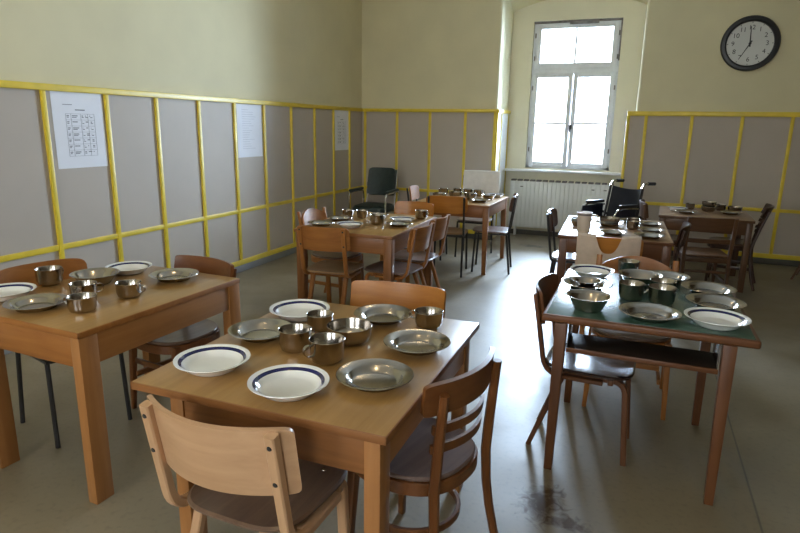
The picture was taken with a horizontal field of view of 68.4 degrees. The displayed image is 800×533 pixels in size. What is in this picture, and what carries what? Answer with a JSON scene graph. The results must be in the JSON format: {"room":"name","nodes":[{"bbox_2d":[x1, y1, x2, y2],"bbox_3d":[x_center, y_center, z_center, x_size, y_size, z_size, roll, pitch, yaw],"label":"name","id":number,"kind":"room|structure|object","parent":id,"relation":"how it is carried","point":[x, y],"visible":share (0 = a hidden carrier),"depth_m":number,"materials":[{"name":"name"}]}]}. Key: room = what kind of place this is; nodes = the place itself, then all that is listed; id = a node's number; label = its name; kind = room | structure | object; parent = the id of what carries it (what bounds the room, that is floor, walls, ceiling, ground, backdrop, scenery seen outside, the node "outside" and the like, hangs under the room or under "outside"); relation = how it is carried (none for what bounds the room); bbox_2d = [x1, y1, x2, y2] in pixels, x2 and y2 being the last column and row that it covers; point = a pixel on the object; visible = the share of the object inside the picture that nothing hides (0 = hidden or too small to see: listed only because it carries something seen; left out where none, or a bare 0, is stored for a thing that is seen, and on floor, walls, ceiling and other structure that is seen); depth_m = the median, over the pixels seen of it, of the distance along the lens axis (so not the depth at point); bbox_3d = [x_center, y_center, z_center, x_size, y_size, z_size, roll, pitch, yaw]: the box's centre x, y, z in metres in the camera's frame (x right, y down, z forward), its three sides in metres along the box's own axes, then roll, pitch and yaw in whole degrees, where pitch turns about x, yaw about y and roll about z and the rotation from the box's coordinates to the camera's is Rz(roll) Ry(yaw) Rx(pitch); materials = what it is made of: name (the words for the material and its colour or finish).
{"room":"dining hall","nodes":[
{"label":"dining hall","id":0,"kind":"room"},
{"bbox_2d":[0,0,361,269],"bbox_3d":[-2.427,-1.458,4.298,0.212,3.850,11.570,6,14,21],"label":"wall","id":1,"kind":"structure","parent":0,"point":[289,51],"depth_m":5.21,"materials":[{"name":"beige paint"}]},
{"bbox_2d":[50,91,107,168],"bbox_3d":[-2.349,-1.000,4.328,0.002,0.537,0.430,6,14,21],"label":"paper notice","id":2,"kind":"object","parent":1,"relation":"attached to","point":[78,119],"visible":1,"depth_m":4.31,"materials":[{"name":"grey"}]},
{"bbox_2d":[62,104,97,155],"bbox_3d":[-2.348,-1.000,4.328,0.001,0.367,0.259,6,14,21],"label":"print","id":3,"kind":"object","parent":2,"relation":"attached to","point":[79,121],"depth_m":4.32,"materials":[{"name":"grey"}]},
{"bbox_2d":[4,247,296,354],"bbox_3d":[-2.512,0.471,4.332,0.020,0.078,10.360,6,14,21],"label":"baseboard","id":4,"kind":"structure","parent":1,"relation":"attached to","point":[273,257],"depth_m":6.65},
{"bbox_2d":[0,80,362,267],"bbox_3d":[-2.488,-0.396,4.122,0.040,1.712,10.360,6,14,21],"label":"trim","id":5,"kind":"structure","parent":1,"relation":"attached to","point":[41,87],"depth_m":5.21,"materials":[{"name":"yellow paint"}]},
{"bbox_2d":[236,104,262,157],"bbox_3d":[-1.580,-1.427,6.194,0.002,0.538,0.425,6,14,21],"label":"paper notice","id":6,"kind":"object","parent":1,"relation":"attached to","point":[249,126],"visible":1,"depth_m":6.18,"materials":[{"name":"paper"}]},
{"bbox_2d":[242,109,252,148],"bbox_3d":[-1.583,-1.442,6.179,0.001,0.396,0.233,6,14,21],"label":"print","id":7,"kind":"object","parent":6,"relation":"attached to","point":[247,114],"depth_m":6.15},
{"bbox_2d":[335,110,348,149],"bbox_3d":[-0.803,-1.867,8.075,0.002,0.530,0.420,6,14,21],"label":"paper notice","id":8,"kind":"object","parent":1,"relation":"attached to","point":[341,117],"visible":1,"depth_m":8.07,"materials":[{"name":"grey"}]},
{"bbox_2d":[0,233,799,532],"bbox_3d":[0.945,0.833,3.436,7.550,0.100,11.570,6,14,21],"label":"floor","id":9,"kind":"structure","parent":0,"point":[660,486],"depth_m":3.01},
{"bbox_2d":[0,258,131,448],"bbox_3d":[-1.705,0.413,3.018,0.462,0.827,0.445,11,17,36],"label":"chair","id":10,"kind":"object","parent":9,"relation":"on","point":[25,273],"visible":0.24,"depth_m":3.01,"materials":[{"name":"brown wood"}]},
{"bbox_2d":[0,266,240,504],"bbox_3d":[-1.394,0.482,2.913,0.765,0.750,0.955,7,15,23],"label":"dining table","id":11,"kind":"object","parent":9,"relation":"on","point":[117,325],"visible":0.7,"depth_m":2.47,"materials":[{"name":"brown wood"}]},
{"bbox_2d":[0,282,36,301],"bbox_3d":[-1.796,0.123,2.682,0.245,0.040,0.245,6,14,21],"label":"plate","id":12,"kind":"object","parent":11,"relation":"on","point":[8,291],"visible":0.89,"depth_m":2.75,"materials":[{"name":"ceramic"}]},
{"bbox_2d":[2,293,66,312],"bbox_3d":[-1.572,0.164,2.543,0.246,0.032,0.246,6,14,21],"label":"steel plate","id":13,"kind":"object","parent":11,"relation":"on","point":[32,303],"visible":0.97,"depth_m":2.58,"materials":[{"name":"metal"}]},
{"bbox_2d":[34,265,63,285],"bbox_3d":[-1.731,0.046,2.916,0.136,0.082,0.123,-10,17,-38],"label":"steel cup","id":14,"kind":"object","parent":11,"relation":"on","point":[50,275],"visible":1,"depth_m":2.88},
{"bbox_2d":[63,292,96,313],"bbox_3d":[-1.360,0.155,2.514,0.119,0.068,0.132,-10,17,-39],"label":"steel cup","id":15,"kind":"object","parent":11,"relation":"on","point":[81,302],"visible":1,"depth_m":2.48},
{"bbox_2d":[68,280,103,293],"bbox_3d":[-1.435,0.110,2.678,0.116,0.077,0.128,4,14,13],"label":"steel cup","id":16,"kind":"object","parent":11,"relation":"on","point":[81,285],"visible":0.6,"depth_m":2.66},
{"bbox_2d":[69,267,119,285],"bbox_3d":[-1.522,0.058,2.940,0.228,0.055,0.228,6,14,21],"label":"steel bowl","id":17,"kind":"object","parent":11,"relation":"on","point":[104,275],"visible":0.79,"depth_m":2.98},
{"bbox_2d":[106,261,151,275],"bbox_3d":[-1.459,0.014,3.170,0.233,0.038,0.233,6,14,21],"label":"plate","id":18,"kind":"object","parent":11,"relation":"on","point":[127,267],"visible":0.8,"depth_m":3.22,"materials":[{"name":"ceramic"}]},
{"bbox_2d":[115,279,145,298],"bbox_3d":[-1.254,0.106,2.727,0.116,0.068,0.128,-10,17,-38],"label":"steel cup","id":19,"kind":"object","parent":11,"relation":"on","point":[128,288],"visible":1,"depth_m":2.70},
{"bbox_2d":[148,268,198,282],"bbox_3d":[-1.168,0.051,3.044,0.246,0.032,0.246,6,14,21],"label":"steel plate","id":20,"kind":"object","parent":11,"relation":"on","point":[171,275],"visible":1,"depth_m":3.09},
{"bbox_2d":[129,255,236,408],"bbox_3d":[-1.197,0.384,3.241,0.468,0.803,0.488,9,15,30],"label":"bentwood chair","id":21,"kind":"object","parent":9,"relation":"on","point":[201,333],"visible":0.44,"depth_m":3.19,"materials":[{"name":"brown wood"}]},
{"bbox_2d":[139,394,349,532],"bbox_3d":[-0.435,0.735,1.826,0.492,0.798,0.517,6,14,22],"label":"chair","id":22,"kind":"object","parent":9,"relation":"on","point":[255,479],"visible":0.96,"depth_m":1.59,"materials":[{"name":"brown wood"}]},
{"bbox_2d":[130,298,479,532],"bbox_3d":[-0.262,0.662,2.235,0.870,0.750,1.012,6,14,20],"label":"dining table","id":23,"kind":"object","parent":9,"relation":"on","point":[341,426],"visible":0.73,"depth_m":1.77,"materials":[{"name":"brown wood"}]},
{"bbox_2d":[173,344,250,376],"bbox_3d":[-0.619,0.318,1.944,0.245,0.040,0.245,6,14,21],"label":"plate","id":24,"kind":"object","parent":23,"relation":"on","point":[212,360],"visible":1,"depth_m":1.98,"materials":[{"name":"ceramic"}]},
{"bbox_2d":[228,318,290,342],"bbox_3d":[-0.530,0.251,2.248,0.246,0.032,0.246,6,14,21],"label":"steel plate","id":25,"kind":"object","parent":23,"relation":"on","point":[260,330],"visible":0.83,"depth_m":2.29,"materials":[{"name":"metal"}]},
{"bbox_2d":[247,364,329,401],"bbox_3d":[-0.337,0.361,1.783,0.245,0.040,0.245,6,14,21],"label":"plate","id":26,"kind":"object","parent":23,"relation":"on","point":[284,382],"visible":1,"depth_m":1.81,"materials":[{"name":"ceramic"}]},
{"bbox_2d":[278,323,314,353],"bbox_3d":[-0.377,0.259,2.122,0.119,0.080,0.132,2,13,3],"label":"steel cup","id":27,"kind":"object","parent":23,"relation":"on","point":[293,337],"visible":0.92,"depth_m":2.08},
{"bbox_2d":[269,299,329,321],"bbox_3d":[-0.422,0.192,2.484,0.253,0.041,0.252,6,14,21],"label":"plate","id":28,"kind":"object","parent":23,"relation":"on","point":[294,310],"visible":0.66,"depth_m":2.54,"materials":[{"name":"ceramic"}]},
{"bbox_2d":[306,309,333,331],"bbox_3d":[-0.312,0.216,2.337,0.119,0.065,0.107,-10,17,-38],"label":"steel cup","id":29,"kind":"object","parent":23,"relation":"on","point":[318,319],"visible":0.8,"depth_m":2.30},
{"bbox_2d":[302,332,344,364],"bbox_3d":[-0.252,0.286,2.011,0.123,0.082,0.136,5,14,15],"label":"steel cup","id":30,"kind":"object","parent":23,"relation":"on","point":[326,348],"visible":1,"depth_m":1.98,"materials":[{"name":"metal"}]},
{"bbox_2d":[327,318,371,345],"bbox_3d":[-0.190,0.249,2.211,0.169,0.063,0.169,6,14,21],"label":"steel bowl","id":31,"kind":"object","parent":23,"relation":"on","point":[356,331],"visible":0.84,"depth_m":2.25,"materials":[{"name":"metal"}]},
{"bbox_2d":[336,358,413,392],"bbox_3d":[-0.079,0.351,1.857,0.246,0.032,0.246,6,14,21],"label":"steel plate","id":32,"kind":"object","parent":23,"relation":"on","point":[374,375],"visible":1,"depth_m":1.89,"materials":[{"name":"metal"}]},
{"bbox_2d":[354,304,411,324],"bbox_3d":[-0.071,0.207,2.464,0.246,0.032,0.246,6,14,21],"label":"steel plate","id":33,"kind":"object","parent":23,"relation":"on","point":[378,314],"visible":0.96,"depth_m":2.50,"materials":[{"name":"metal"}]},
{"bbox_2d":[383,329,450,355],"bbox_3d":[0.062,0.284,2.150,0.246,0.032,0.246,6,14,21],"label":"steel plate","id":34,"kind":"object","parent":23,"relation":"on","point":[415,342],"visible":1,"depth_m":2.19,"materials":[{"name":"metal"}]},
{"bbox_2d":[409,306,443,328],"bbox_3d":[0.114,0.209,2.397,0.119,0.065,0.132,-5,15,-24],"label":"steel cup","id":35,"kind":"object","parent":23,"relation":"on","point":[426,317],"visible":1,"depth_m":2.36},
{"bbox_2d":[297,225,363,304],"bbox_3d":[-0.529,0.051,4.663,0.426,0.812,0.502,5,14,16],"label":"chair","id":36,"kind":"object","parent":9,"relation":"on","point":[326,239],"visible":0.97,"depth_m":4.46,"materials":[{"name":"brown wood"}]},
{"bbox_2d":[297,207,363,303],"bbox_3d":[-0.596,-0.086,5.207,0.500,0.826,0.426,8,15,27],"label":"bentwood chair","id":37,"kind":"object","parent":9,"relation":"on","point":[310,214],"visible":0.42,"depth_m":5.12,"materials":[{"name":"brown wood"}]},
{"bbox_2d":[294,211,435,298],"bbox_3d":[-0.258,-0.010,5.060,0.830,0.750,1.100,6,14,20],"label":"dining table","id":38,"kind":"object","parent":9,"relation":"on","point":[385,239],"visible":0.48,"depth_m":4.59,"materials":[{"name":"brown wood"}]},
{"bbox_2d":[307,220,334,226],"bbox_3d":[-0.638,-0.345,4.753,0.221,0.028,0.221,6,14,21],"label":"steel plate","id":39,"kind":"object","parent":38,"relation":"on","point":[318,223],"visible":1,"depth_m":4.79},
{"bbox_2d":[327,215,352,220],"bbox_3d":[-0.513,-0.409,5.029,0.221,0.028,0.221,6,14,21],"label":"steel plate","id":40,"kind":"object","parent":38,"relation":"on","point":[333,217],"visible":0.98,"depth_m":5.08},
{"bbox_2d":[342,209,354,216],"bbox_3d":[-0.456,-0.472,5.214,0.112,0.068,0.101,1,13,0],"label":"steel cup","id":41,"kind":"object","parent":38,"relation":"on","point":[349,212],"visible":0.73,"depth_m":5.18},
{"bbox_2d":[337,221,363,228],"bbox_3d":[-0.398,-0.329,4.692,0.216,0.035,0.216,6,14,21],"label":"plate","id":42,"kind":"object","parent":38,"relation":"on","point":[344,224],"visible":0.98,"depth_m":4.72,"materials":[{"name":"ceramic"}]},
{"bbox_2d":[357,209,370,217],"bbox_3d":[-0.329,-0.464,5.189,0.112,0.068,0.101,-9,17,-36],"label":"steel cup","id":43,"kind":"object","parent":38,"relation":"on","point":[361,213],"visible":0.94,"depth_m":5.15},
{"bbox_2d":[366,214,383,224],"bbox_3d":[-0.194,-0.390,4.859,0.132,0.080,0.119,12,17,39],"label":"steel cup","id":44,"kind":"object","parent":38,"relation":"on","point":[375,219],"visible":1,"depth_m":4.81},
{"bbox_2d":[386,221,412,226],"bbox_3d":[-0.004,-0.343,4.790,0.216,0.028,0.216,6,14,21],"label":"steel plate","id":45,"kind":"object","parent":38,"relation":"on","point":[392,223],"visible":1,"depth_m":4.84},
{"bbox_2d":[390,216,414,221],"bbox_3d":[0.020,-0.395,4.994,0.221,0.036,0.221,6,14,21],"label":"plate","id":46,"kind":"object","parent":38,"relation":"on","point":[394,218],"visible":0.7,"depth_m":5.06,"materials":[{"name":"metal"}]},
{"bbox_2d":[415,209,428,218],"bbox_3d":[0.194,-0.458,5.182,0.125,0.076,0.113,1,13,0],"label":"steel cup","id":47,"kind":"object","parent":38,"relation":"on","point":[419,213],"visible":1,"depth_m":5.14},
{"bbox_2d":[348,167,398,212],"bbox_3d":[-0.340,-0.867,8.175,0.586,0.974,0.669,5,14,18],"label":"armchair","id":48,"kind":"object","parent":9,"relation":"on","point":[381,180],"visible":0.93,"depth_m":8.27,"materials":[{"name":"green leather"}]},
{"bbox_2d":[352,202,393,212],"bbox_3d":[-0.365,-0.816,8.115,0.480,0.100,0.520,5,14,18],"label":"seat cushion","id":49,"kind":"object","parent":48,"relation":"on","point":[375,207],"depth_m":7.93,"materials":[{"name":"black fabric"}]},
{"bbox_2d":[367,167,396,195],"bbox_3d":[-0.256,-1.205,8.332,0.428,0.386,0.181,5,14,18],"label":"cushion","id":50,"kind":"object","parent":48,"relation":"on","point":[381,180],"depth_m":8.31,"materials":[{"name":"black fabric"}]},
{"bbox_2d":[350,280,445,317],"bbox_3d":[-0.079,0.521,2.730,0.480,0.807,0.496,5,14,17],"label":"chair","id":51,"kind":"object","parent":9,"relation":"on","point":[410,296],"visible":0.25,"depth_m":2.86,"materials":[{"name":"orange wood"}]},
{"bbox_2d":[364,222,435,284],"bbox_3d":[-0.012,0.053,4.699,0.505,0.810,0.407,7,15,25],"label":"chair","id":52,"kind":"object","parent":9,"relation":"on","point":[420,239],"visible":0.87,"depth_m":4.56,"materials":[{"name":"brown wood"}]},
{"bbox_2d":[379,201,433,282],"bbox_3d":[0.050,-0.194,5.713,0.426,0.822,0.503,7,15,25],"label":"chair","id":53,"kind":"object","parent":9,"relation":"on","point":[401,207],"visible":0.2,"depth_m":5.84,"materials":[{"name":"orange wood"}]},
{"bbox_2d":[394,214,450,287],"bbox_3d":[0.149,-0.050,5.141,0.505,0.810,0.407,7,15,23],"label":"chair","id":54,"kind":"object","parent":9,"relation":"on","point":[441,226],"visible":0.54,"depth_m":5.05,"materials":[{"name":"brown wood"}]},
{"bbox_2d":[347,346,501,532],"bbox_3d":[0.079,0.683,2.073,0.488,0.802,0.439,10,16,35],"label":"bentwood chair","id":55,"kind":"object","parent":9,"relation":"on","point":[438,456],"visible":0.77,"depth_m":1.94,"materials":[{"name":"brown wood"}]},
{"bbox_2d":[406,185,446,260],"bbox_3d":[0.338,-0.540,7.123,0.464,0.847,0.405,5,14,15],"label":"chair","id":56,"kind":"object","parent":9,"relation":"on","point":[414,193],"visible":0.47,"depth_m":7.16,"materials":[{"name":"brown wood"}]},
{"bbox_2d":[426,195,467,277],"bbox_3d":[0.520,-0.355,6.338,0.435,0.857,0.466,4,14,13],"label":"chair","id":57,"kind":"object","parent":9,"relation":"on","point":[442,204],"visible":0.71,"depth_m":6.08,"materials":[{"name":"orange wood"}]},
{"bbox_2d":[416,193,508,274],"bbox_3d":[0.726,-0.410,6.807,0.820,0.750,0.980,6,14,21],"label":"dining table","id":58,"kind":"object","parent":9,"relation":"on","point":[484,210],"visible":0.56,"depth_m":6.31,"materials":[{"name":"brown wood"}]},
{"bbox_2d":[454,175,493,256],"bbox_3d":[0.929,-0.635,7.227,0.445,1.002,0.484,6,14,19],"label":"chair","id":59,"kind":"object","parent":9,"relation":"on","point":[471,220],"visible":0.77,"depth_m":7.17,"materials":[{"name":"brown wood"}]},
{"bbox_2d":[463,170,500,193],"bbox_3d":[1.016,-0.993,7.325,0.452,0.398,0.126,6,14,19],"label":"cloth","id":60,"kind":"object","parent":59,"relation":"on","point":[487,181],"visible":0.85,"depth_m":7.31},
{"bbox_2d":[471,193,517,274],"bbox_3d":[1.040,-0.379,6.494,0.464,0.847,0.425,4,14,13],"label":"chair","id":61,"kind":"object","parent":9,"relation":"on","point":[492,230],"visible":1,"depth_m":6.39,"materials":[{"name":"red wood"}]},
{"bbox_2d":[546,208,575,273],"bbox_3d":[1.521,-0.067,5.219,0.464,0.847,0.405,6,14,19],"label":"chair","id":62,"kind":"object","parent":9,"relation":"on","point":[552,217],"visible":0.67,"depth_m":5.12,"materials":[{"name":"brown wood"}]},
{"bbox_2d":[508,179,614,234],"bbox_3d":[2.292,-0.815,8.465,1.440,0.822,0.106,6,14,21],"label":"radiator","id":63,"kind":"object","parent":9,"relation":"on","point":[528,204],"visible":0.76,"depth_m":8.45,"materials":[{"name":"metal"}]},
{"bbox_2d":[511,179,613,184],"bbox_3d":[2.297,-1.205,8.376,1.415,0.022,0.090,6,14,21],"label":"grille","id":64,"kind":"object","parent":63,"relation":"attached to","point":[519,181],"depth_m":8.40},
{"bbox_2d":[526,273,635,466],"bbox_3d":[0.901,0.489,2.912,0.502,0.817,0.426,7,15,23],"label":"chair","id":65,"kind":"object","parent":9,"relation":"on","point":[588,369],"visible":0.62,"depth_m":2.79,"materials":[{"name":"red wood"}]},
{"bbox_2d":[579,236,643,333],"bbox_3d":[1.544,0.142,4.421,0.436,0.815,0.500,5,14,18],"label":"chair","id":66,"kind":"object","parent":9,"relation":"on","point":[607,245],"visible":0.13,"depth_m":4.12,"materials":[{"name":"orange wood"}]},
{"bbox_2d":[575,232,641,264],"bbox_3d":[1.463,-0.080,4.156,0.427,0.298,0.118,5,14,18],"label":"cloth","id":67,"kind":"object","parent":66,"relation":"hanging from","point":[587,248],"visible":0.63,"depth_m":4.12,"materials":[{"name":"fabric"}]},
{"bbox_2d":[557,216,673,283],"bbox_3d":[1.785,0.040,4.992,0.820,0.750,1.120,6,14,19],"label":"dining table","id":68,"kind":"object","parent":9,"relation":"on","point":[658,249],"visible":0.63,"depth_m":4.54,"materials":[{"name":"red wood"}]},
{"bbox_2d":[577,211,597,232],"bbox_3d":[1.453,-0.338,4.571,0.158,0.168,0.114,6,14,21],"label":"plastic jug","id":69,"kind":"object","parent":68,"relation":"on","point":[584,218],"visible":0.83,"depth_m":4.54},
{"bbox_2d":[595,220,623,226],"bbox_3d":[1.771,-0.361,4.982,0.234,0.030,0.234,6,14,21],"label":"steel plate","id":70,"kind":"object","parent":68,"relation":"on","point":[601,224],"visible":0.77,"depth_m":4.92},
{"bbox_2d":[599,216,619,223],"bbox_3d":[1.771,-0.383,4.977,0.169,0.063,0.169,6,14,21],"label":"steel bowl","id":71,"kind":"object","parent":70,"relation":"on","point":[603,219],"visible":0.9,"depth_m":4.93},
{"bbox_2d":[600,229,625,235],"bbox_3d":[1.652,-0.262,4.568,0.197,0.025,0.197,6,14,21],"label":"steel plate","id":72,"kind":"object","parent":68,"relation":"on","point":[613,232],"visible":1,"depth_m":4.60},
{"bbox_2d":[626,220,641,229],"bbox_3d":[1.909,-0.340,4.825,0.101,0.068,0.113,13,18,42],"label":"steel cup","id":73,"kind":"object","parent":68,"relation":"on","point":[630,224],"visible":0.97,"depth_m":4.79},
{"bbox_2d":[634,232,664,239],"bbox_3d":[1.879,-0.228,4.437,0.221,0.028,0.221,6,14,21],"label":"steel plate","id":74,"kind":"object","parent":68,"relation":"on","point":[645,235],"visible":0.92,"depth_m":4.48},
{"bbox_2d":[637,227,664,232],"bbox_3d":[2.005,-0.289,4.703,0.209,0.027,0.209,6,14,21],"label":"steel plate","id":75,"kind":"object","parent":68,"relation":"on","point":[643,229],"visible":0.93,"depth_m":4.74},
{"bbox_2d":[640,221,663,226],"bbox_3d":[2.132,-0.360,5.011,0.209,0.027,0.209,6,14,21],"label":"steel plate","id":76,"kind":"object","parent":68,"relation":"on","point":[644,223],"visible":0.87,"depth_m":5.04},
{"bbox_2d":[581,179,655,219],"bbox_3d":[2.375,-0.486,6.777,0.930,0.983,0.646,-6,15,-27],"label":"wheelchair","id":77,"kind":"object","parent":9,"relation":"on","point":[623,202],"visible":0.28,"depth_m":6.89,"materials":[{"name":"black leather"}]},
{"bbox_2d":[582,254,678,420],"bbox_3d":[1.327,0.382,3.393,0.480,0.816,0.498,6,14,20],"label":"bentwood chair","id":78,"kind":"object","parent":9,"relation":"on","point":[646,263],"visible":0.3,"depth_m":3.25,"materials":[{"name":"brown wood"}]},
{"bbox_2d":[542,269,761,505],"bbox_3d":[1.186,0.516,2.946,0.845,0.750,0.945,6,14,21],"label":"table","id":79,"kind":"object","parent":9,"relation":"on","point":[560,309],"visible":0.79,"depth_m":2.55,"materials":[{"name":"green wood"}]},
{"bbox_2d":[561,276,610,290],"bbox_3d":[0.950,0.094,3.009,0.246,0.032,0.246,6,14,21],"label":"steel plate","id":80,"kind":"object","parent":79,"relation":"on","point":[567,280],"visible":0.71,"depth_m":3.01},
{"bbox_2d":[572,276,601,287],"bbox_3d":[0.946,0.089,2.985,0.146,0.046,0.146,6,14,21],"label":"steel bowl","id":81,"kind":"object","parent":80,"relation":"on","point":[580,281],"visible":0.78,"depth_m":3.00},
{"bbox_2d":[566,289,611,312],"bbox_3d":[0.847,0.161,2.644,0.198,0.068,0.198,6,14,21],"label":"steel bowl","id":82,"kind":"object","parent":79,"relation":"on","point":[583,300],"visible":1,"depth_m":2.64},
{"bbox_2d":[570,264,613,278],"bbox_3d":[1.064,0.033,3.265,0.235,0.038,0.235,6,14,21],"label":"plate","id":83,"kind":"object","parent":79,"relation":"on","point":[597,271],"visible":0.93,"depth_m":3.31,"materials":[{"name":"ceramic"}]},
{"bbox_2d":[618,258,640,270],"bbox_3d":[1.288,0.005,3.302,0.132,0.080,0.119,-4,14,-19],"label":"steel cup","id":84,"kind":"object","parent":79,"relation":"on","point":[623,263],"visible":0.56,"depth_m":3.27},
{"bbox_2d":[618,280,648,300],"bbox_3d":[1.114,0.115,2.830,0.119,0.080,0.132,13,18,42],"label":"steel cup","id":85,"kind":"object","parent":79,"relation":"on","point":[630,290],"visible":1,"depth_m":2.79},
{"bbox_2d":[618,269,662,288],"bbox_3d":[1.241,0.071,3.050,0.218,0.068,0.218,6,14,21],"label":"steel bowl","id":86,"kind":"object","parent":79,"relation":"on","point":[645,276],"visible":0.52,"depth_m":3.10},
{"bbox_2d":[567,333,716,368],"bbox_3d":[1.054,0.372,2.594,0.595,0.010,0.210,6,14,21],"label":"shelf","id":87,"kind":"object","parent":79,"relation":"attached to","point":[632,351],"depth_m":2.56,"materials":[{"name":"wood"}]},
{"bbox_2d":[618,302,681,322],"bbox_3d":[1.078,0.206,2.544,0.256,0.033,0.256,6,14,21],"label":"steel plate","id":88,"kind":"object","parent":79,"relation":"on","point":[640,311],"visible":1,"depth_m":2.58,"materials":[{"name":"metal"}]},
{"bbox_2d":[648,283,676,305],"bbox_3d":[1.231,0.135,2.750,0.136,0.082,0.123,3,14,10],"label":"steel cup","id":89,"kind":"object","parent":79,"relation":"on","point":[662,294],"visible":0.93,"depth_m":2.71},
{"bbox_2d":[650,277,676,286],"bbox_3d":[1.293,0.106,2.881,0.132,0.080,0.119,1,13,0],"label":"steel cup","id":90,"kind":"object","parent":79,"relation":"on","point":[661,280],"visible":0.45,"depth_m":2.91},
{"bbox_2d":[649,270,690,282],"bbox_3d":[1.445,0.060,3.190,0.234,0.030,0.234,6,14,21],"label":"steel plate","id":91,"kind":"object","parent":79,"relation":"on","point":[679,277],"visible":0.48,"depth_m":3.24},
{"bbox_2d":[681,281,737,295],"bbox_3d":[1.545,0.118,2.948,0.253,0.032,0.253,6,14,21],"label":"steel plate","id":92,"kind":"object","parent":79,"relation":"on","point":[694,286],"visible":0.82,"depth_m":3.00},
{"bbox_2d":[685,293,746,310],"bbox_3d":[1.454,0.172,2.714,0.253,0.032,0.253,6,14,21],"label":"steel plate","id":93,"kind":"object","parent":79,"relation":"on","point":[700,299],"visible":0.91,"depth_m":2.76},
{"bbox_2d":[684,307,751,330],"bbox_3d":[1.323,0.227,2.462,0.253,0.041,0.253,6,14,21],"label":"plate","id":94,"kind":"object","parent":79,"relation":"on","point":[717,319],"visible":1,"depth_m":2.50,"materials":[{"name":"ceramic"}]},
{"bbox_2d":[639,199,684,272],"bbox_3d":[2.772,-0.278,6.256,0.507,0.822,0.407,5,14,17],"label":"chair","id":95,"kind":"object","parent":9,"relation":"on","point":[644,214],"visible":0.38,"depth_m":6.15,"materials":[{"name":"brown wood"}]},
{"bbox_2d":[669,221,690,268],"bbox_3d":[2.088,0.034,4.894,0.507,0.822,0.407,8,15,27],"label":"chair","id":96,"kind":"object","parent":9,"relation":"on","point":[683,233],"visible":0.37,"depth_m":4.60,"materials":[{"name":"brown wood"}]},
{"bbox_2d":[672,216,738,284],"bbox_3d":[2.810,-0.088,5.488,0.415,0.804,0.466,4,14,13],"label":"chair","id":97,"kind":"object","parent":9,"relation":"on","point":[701,254],"visible":0.79,"depth_m":5.29,"materials":[{"name":"brown wood"}]},
{"bbox_2d":[658,206,755,292],"bbox_3d":[3.163,-0.213,6.223,0.850,0.715,0.820,7,15,23],"label":"dining table","id":98,"kind":"object","parent":9,"relation":"on","point":[673,220],"visible":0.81,"depth_m":5.87,"materials":[{"name":"brown wood"}]},
{"bbox_2d":[676,209,697,213],"bbox_3d":[2.950,-0.561,6.064,0.209,0.027,0.209,6,14,21],"label":"steel plate","id":99,"kind":"object","parent":98,"relation":"on","point":[682,211],"visible":1,"depth_m":6.08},
{"bbox_2d":[701,205,715,211],"bbox_3d":[3.276,-0.614,6.250,0.144,0.054,0.144,6,14,21],"label":"steel bowl","id":100,"kind":"object","parent":98,"relation":"on","point":[706,209],"visible":0.91,"depth_m":6.20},
{"bbox_2d":[702,201,716,206],"bbox_3d":[3.277,-0.661,6.238,0.140,0.052,0.140,6,14,21],"label":"steel bowl","id":101,"kind":"object","parent":100,"relation":"on","point":[704,203],"visible":1,"depth_m":6.19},
{"bbox_2d":[720,210,741,214],"bbox_3d":[3.396,-0.550,6.049,0.209,0.027,0.209,6,14,21],"label":"steel plate","id":102,"kind":"object","parent":98,"relation":"on","point":[727,212],"visible":1,"depth_m":6.06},
{"bbox_2d":[704,203,774,290],"bbox_3d":[3.457,-0.225,6.035,0.543,0.844,0.438,9,16,31],"label":"bentwood chair","id":103,"kind":"object","parent":9,"relation":"on","point":[766,211],"visible":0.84,"depth_m":5.89,"materials":[{"name":"brown wood"}]},
{"bbox_2d":[362,0,799,255],"bbox_3d":[2.888,-2.159,7.611,7.150,3.850,0.722,6,14,21],"label":"wall","id":104,"kind":"structure","parent":0,"point":[417,54],"depth_m":7.31,"materials":[{"name":"beige paint"}]},
{"bbox_2d":[362,108,496,233],"bbox_3d":[0.351,-1.374,8.432,2.010,1.712,0.040,6,14,21],"label":"trim","id":105,"kind":"structure","parent":104,"relation":"attached to","point":[365,110],"depth_m":8.32,"materials":[{"name":"yellow paint"}]},
{"bbox_2d":[491,109,510,225],"bbox_3d":[1.437,-1.354,8.389,0.040,1.697,0.736,6,14,21],"label":"trim","id":106,"kind":"structure","parent":104,"relation":"attached to","point":[501,111],"depth_m":8.16,"materials":[{"name":"yellow paint"}]},
{"bbox_2d":[504,168,620,175],"bbox_3d":[2.292,-1.349,8.372,1.640,0.033,0.130,6,14,21],"label":"windowsill","id":107,"kind":"structure","parent":104,"relation":"attached to","point":[505,169],"depth_m":8.31,"materials":[{"name":"white paint"}]},
{"bbox_2d":[505,0,646,231],"bbox_3d":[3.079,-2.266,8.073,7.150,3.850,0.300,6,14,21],"label":"wall niche","id":108,"kind":"object","parent":104,"relation":"in","point":[633,13],"visible":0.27,"depth_m":8.13,"materials":[{"name":"paint"}]},
{"bbox_2d":[526,18,622,170],"bbox_3d":[2.402,-2.373,8.217,1.160,2.000,0.140,6,14,21],"label":"window","id":109,"kind":"structure","parent":108,"relation":"attached to","point":[574,70],"depth_m":8.18,"materials":[{"name":"paint"}]},
{"bbox_2d":[457,229,799,266],"bbox_3d":[2.857,-0.322,8.044,7.150,0.075,0.730,6,14,21],"label":"baseboard","id":110,"kind":"structure","parent":104,"relation":"attached to","point":[769,261],"depth_m":7.17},
{"bbox_2d":[620,111,799,260],"bbox_3d":[4.428,-0.922,6.854,3.500,1.695,0.040,6,14,21],"label":"trim","id":111,"kind":"structure","parent":104,"relation":"attached to","point":[646,114],"depth_m":7.01,"materials":[{"name":"yellow paint"}]},
{"bbox_2d":[720,15,780,70],"bbox_3d":[3.965,-2.525,6.664,0.596,0.596,0.058,6,14,21],"label":"wall clock","id":112,"kind":"object","parent":104,"relation":"attached to","point":[751,42],"visible":1,"depth_m":6.66,"materials":[{"name":"black plastic"}]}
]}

